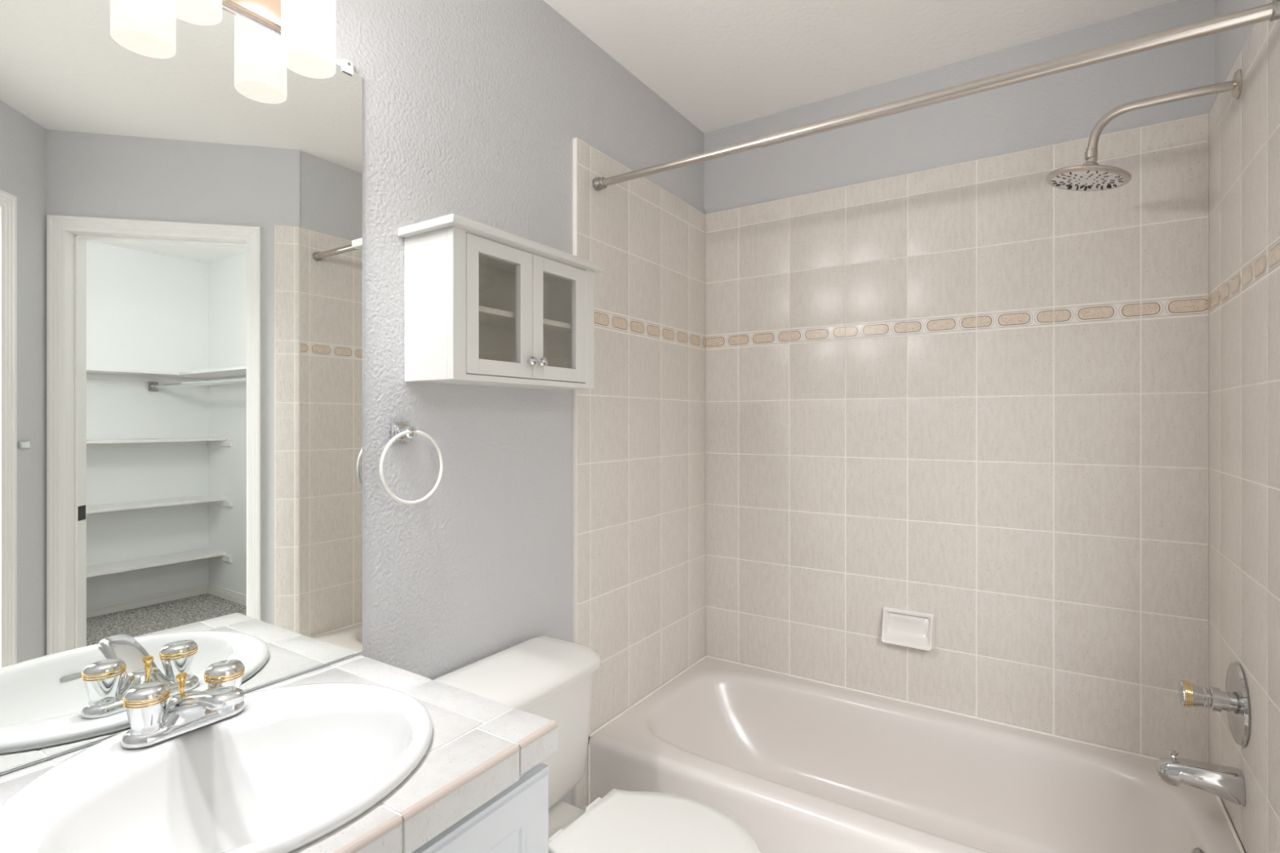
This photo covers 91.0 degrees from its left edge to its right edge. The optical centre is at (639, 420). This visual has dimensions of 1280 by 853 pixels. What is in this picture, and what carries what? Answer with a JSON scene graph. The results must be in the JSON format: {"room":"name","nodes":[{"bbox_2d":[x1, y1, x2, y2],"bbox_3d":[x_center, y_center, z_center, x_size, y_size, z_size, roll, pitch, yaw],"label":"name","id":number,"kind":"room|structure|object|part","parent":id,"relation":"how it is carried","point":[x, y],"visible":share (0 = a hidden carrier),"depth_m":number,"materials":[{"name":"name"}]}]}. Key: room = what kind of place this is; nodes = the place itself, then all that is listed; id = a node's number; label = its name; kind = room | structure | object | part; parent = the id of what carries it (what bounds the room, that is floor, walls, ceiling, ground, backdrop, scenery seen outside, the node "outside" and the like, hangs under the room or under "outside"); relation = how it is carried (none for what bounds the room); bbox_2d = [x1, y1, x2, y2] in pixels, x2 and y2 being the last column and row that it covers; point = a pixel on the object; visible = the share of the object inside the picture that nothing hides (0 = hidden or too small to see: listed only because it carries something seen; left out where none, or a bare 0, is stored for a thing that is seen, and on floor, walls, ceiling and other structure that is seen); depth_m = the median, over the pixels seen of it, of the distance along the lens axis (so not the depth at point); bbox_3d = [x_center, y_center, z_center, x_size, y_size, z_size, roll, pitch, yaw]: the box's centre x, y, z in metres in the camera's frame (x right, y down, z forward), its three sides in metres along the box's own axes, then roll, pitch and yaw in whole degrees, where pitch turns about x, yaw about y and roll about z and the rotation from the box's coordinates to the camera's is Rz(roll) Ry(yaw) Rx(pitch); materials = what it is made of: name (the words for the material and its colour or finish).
{"room":"bathroom","nodes":[
{"label":"bathroom","id":0,"kind":"room"},
{"bbox_2d":[0,0,705,810],"bbox_3d":[-0.446,0.065,1.575,0.137,2.470,2.690,0,0,33],"label":"wall","id":1,"kind":"structure","parent":0,"point":[578,516],"depth_m":1.73,"materials":[{"name":"grey paint"}]},
{"bbox_2d":[0,0,362,774],"bbox_3d":[-0.815,-0.121,0.905,0.012,1.192,0.908,0,0,33],"label":"mirror","id":2,"kind":"object","parent":1,"relation":"attached to","point":[181,180],"visible":1,"depth_m":1.00,"materials":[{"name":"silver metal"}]},
{"bbox_2d":[214,0,313,46],"bbox_3d":[-0.704,-0.730,0.966,0.131,0.210,0.462,0,0,33],"label":"vanity light","id":3,"kind":"object","parent":1,"relation":"attached to","point":[293,19],"visible":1,"depth_m":1.14,"materials":[{"name":"beige glass"}]},
{"bbox_2d":[379,422,443,504],"bbox_3d":[-0.500,0.091,1.351,0.050,0.176,0.159,0,0,33],"label":"towel ring","id":4,"kind":"object","parent":1,"relation":"attached to","point":[401,432],"visible":1,"depth_m":1.34,"materials":[{"name":"silver metal"}]},
{"bbox_3d":[-0.503,0.025,1.352,0.046,0.045,0.046,0,0,33],"label":"wall plate","id":5,"kind":"part","parent":4,"relation":"part of","materials":[{"name":"silver metal"}]},
{"bbox_2d":[397,213,604,390],"bbox_3d":[-0.307,-0.250,1.522,0.185,0.332,0.510,0,0,33],"label":"upper cabinet","id":6,"kind":"object","parent":1,"relation":"attached to","point":[485,305],"visible":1,"depth_m":1.45,"materials":[{"name":"white paint"}]},
{"bbox_3d":[-0.315,-0.246,1.406,0.018,0.294,0.199,0,0,33],"label":"door","id":7,"kind":"part","parent":6,"relation":"part of","materials":[{"name":"white paint"}]},
{"bbox_2d":[478,305,571,334],"bbox_3d":[-0.328,-0.246,1.536,0.125,0.013,0.452,0,0,33],"label":"shelf","id":8,"kind":"object","parent":6,"relation":"attached to","point":[491,319],"depth_m":1.57,"materials":[{"name":"white paint"}]},
{"bbox_3d":[-0.251,-0.139,1.464,0.026,0.023,0.022,0,0,33],"label":"knob","id":9,"kind":"part","parent":6,"relation":"part of","materials":[{"name":"silver metal"}]},
{"bbox_3d":[-0.233,-0.139,1.492,0.026,0.023,0.022,0,0,33],"label":"knob","id":10,"kind":"part","parent":6,"relation":"part of","materials":[{"name":"silver metal"}]},
{"bbox_3d":[-0.204,-0.246,1.575,0.018,0.294,0.202,0,0,33],"label":"door","id":11,"kind":"part","parent":6,"relation":"part of","materials":[{"name":"white paint"}]},
{"bbox_3d":[0.033,0.234,2.197,0.017,2.133,0.825,0,0,33],"label":"tile panel","id":12,"kind":"part","parent":1,"relation":"part of","materials":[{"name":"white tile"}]},
{"bbox_2d":[593,0,1279,191],"bbox_3d":[0.503,-0.723,1.510,1.522,0.037,0.037,0,0,33],"label":"shower curtain rod","id":13,"kind":"object","parent":1,"relation":"attached to","point":[1270,11],"visible":1,"depth_m":1.34,"materials":[{"name":"silver metal"}]},
{"bbox_2d":[543,0,1177,133],"bbox_3d":[0.830,-1.220,-0.490,4.540,0.100,4.750,0,0,33],"label":"ceiling","id":14,"kind":"structure","parent":0,"point":[719,64],"depth_m":1.93,"materials":[{"name":"white paint"}]},
{"bbox_2d":[703,0,1215,762],"bbox_3d":[0.944,0.065,2.183,1.557,2.470,0.151,0,0,33],"label":"wall","id":15,"kind":"structure","parent":0,"point":[949,381],"depth_m":2.00,"materials":[{"name":"beige tile"}]},
{"bbox_2d":[881,606,934,650],"bbox_3d":[0.892,0.697,2.101,0.165,0.118,0.046,0,0,33],"label":"soap dish","id":16,"kind":"object","parent":15,"relation":"attached to","point":[913,629],"visible":1,"depth_m":2.10,"materials":[{"name":"white ceramic"}]},
{"bbox_2d":[1208,0,1279,852],"bbox_3d":[1.416,0.065,1.395,0.131,2.470,0.953,0,0,33],"label":"wall","id":17,"kind":"structure","parent":0,"point":[1244,298],"depth_m":1.35,"materials":[{"name":"beige tile"}]},
{"bbox_2d":[1045,69,1242,191],"bbox_3d":[1.205,-0.690,1.528,0.369,0.210,0.179,0,0,33],"label":"shower","id":18,"kind":"object","parent":17,"relation":"attached to","point":[1091,175],"visible":1,"depth_m":1.53,"materials":[{"name":"silver metal"}]},
{"bbox_3d":[1.123,-0.602,1.581,0.149,0.032,0.152,0,0,33],"label":"spray plate","id":19,"kind":"part","parent":18,"relation":"part of","materials":[{"name":"silver metal"}]},
{"bbox_3d":[1.240,-0.725,1.505,0.278,0.102,0.021,0,0,33],"label":"arm","id":20,"kind":"part","parent":18,"relation":"part of","materials":[{"name":"silver metal"}]},
{"bbox_2d":[1156,749,1245,806],"bbox_3d":[1.285,0.813,1.447,0.147,0.081,0.066,0,0,33],"label":"tub spout","id":21,"kind":"object","parent":17,"relation":"attached to","point":[1226,782],"visible":1,"depth_m":1.42,"materials":[{"name":"silver metal"}]},
{"bbox_3d":[1.248,0.786,1.471,0.018,0.027,0.018,0,0,33],"label":"diverter knob","id":22,"kind":"part","parent":21,"relation":"part of","materials":[{"name":"silver metal"}]},
{"bbox_2d":[1177,661,1250,746],"bbox_3d":[1.309,0.638,1.445,0.105,0.180,0.180,0,0,33],"label":"shower valve","id":23,"kind":"object","parent":17,"relation":"attached to","point":[1235,700],"visible":1,"depth_m":1.42,"materials":[{"name":"silver metal"}]},
{"bbox_3d":[1.286,0.638,1.460,0.049,0.058,0.058,0,0,33],"label":"handle","id":24,"kind":"part","parent":23,"relation":"part of","materials":[{"name":"silver metal"}]},
{"bbox_3d":[0.830,1.350,-0.490,4.540,0.100,4.750,0,0,33],"label":"floor","id":25,"kind":"structure","parent":0,"visible":0},
{"bbox_2d":[411,762,548,852],"bbox_3d":[-0.604,0.916,0.761,0.522,0.768,0.899,0,0,33],"label":"vanity cabinet","id":26,"kind":"object","parent":25,"relation":"on","point":[516,820],"visible":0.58,"depth_m":0.92,"materials":[{"name":"white paint"}]},
{"bbox_2d":[0,654,557,852],"bbox_3d":[-0.599,0.504,0.762,0.529,0.053,0.906,0,0,33],"label":"countertop","id":27,"kind":"structure","parent":26,"relation":"on","point":[479,747],"depth_m":0.90,"materials":[{"name":"tile"}]},
{"bbox_2d":[120,659,245,748],"bbox_3d":[-0.638,0.421,0.922,0.172,0.080,0.159,0,0,33],"label":"faucet","id":28,"kind":"object","parent":27,"relation":"on","point":[152,720],"visible":1,"depth_m":0.91,"materials":[{"name":"silver metal"}]},
{"bbox_3d":[-0.713,0.416,0.910,0.052,0.066,0.052,0,0,33],"label":"handle","id":29,"kind":"part","parent":28,"relation":"part of","materials":[{"name":"silver metal"}]},
{"bbox_3d":[-0.702,0.410,0.964,0.015,0.045,0.015,0,0,-30],"label":"lift rod","id":30,"kind":"part","parent":28,"relation":"part of","materials":[{"name":"gold metal"}]},
{"bbox_3d":[-0.635,0.414,0.920,0.163,0.066,0.055,0,0,33],"label":"spout","id":31,"kind":"part","parent":28,"relation":"part of","materials":[{"name":"silver metal"}]},
{"bbox_3d":[-0.657,0.416,0.995,0.052,0.066,0.052,0,0,33],"label":"handle","id":32,"kind":"part","parent":28,"relation":"part of","materials":[{"name":"silver metal"}]},
{"bbox_2d":[0,682,432,852],"bbox_3d":[-0.546,0.544,0.864,0.472,0.167,0.512,0,0,33],"label":"sink","id":33,"kind":"object","parent":27,"relation":"in","point":[282,773],"visible":0.87,"depth_m":0.91,"materials":[{"name":"white ceramic"}]},
{"bbox_2d":[434,635,760,852],"bbox_3d":[-0.083,0.942,1.359,0.708,0.717,0.480,0,0,33],"label":"toilet","id":34,"kind":"object","parent":25,"relation":"on","point":[549,677],"visible":0.59,"depth_m":1.42,"materials":[{"name":"white ceramic"}]},
{"bbox_3d":[-0.291,0.609,1.495,0.211,0.051,0.480,0,0,33],"label":"tank lid","id":35,"kind":"part","parent":34,"relation":"part of","materials":[{"name":"white ceramic"}]},
{"bbox_3d":[-0.294,0.780,1.498,0.186,0.297,0.444,0,0,33],"label":"tank","id":36,"kind":"part","parent":34,"relation":"part of","materials":[{"name":"white ceramic"}]},
{"bbox_3d":[0.043,0.875,1.277,0.408,0.022,0.378,0,0,33],"label":"lid","id":37,"kind":"part","parent":34,"relation":"part of","materials":[{"name":"white plastic"}]},
{"bbox_2d":[587,655,1244,852],"bbox_3d":[0.691,1.122,1.797,1.523,0.355,0.773,0,0,33],"label":"bathtub","id":38,"kind":"object","parent":25,"relation":"on","point":[803,765],"visible":0.96,"depth_m":1.88,"materials":[{"name":"white ceramic"}]},
{"bbox_3d":[1.266,1.012,1.434,0.023,0.071,0.072,0,0,33],"label":"overflow plate","id":39,"kind":"part","parent":38,"relation":"part of","materials":[{"name":"silver metal"}]}
]}

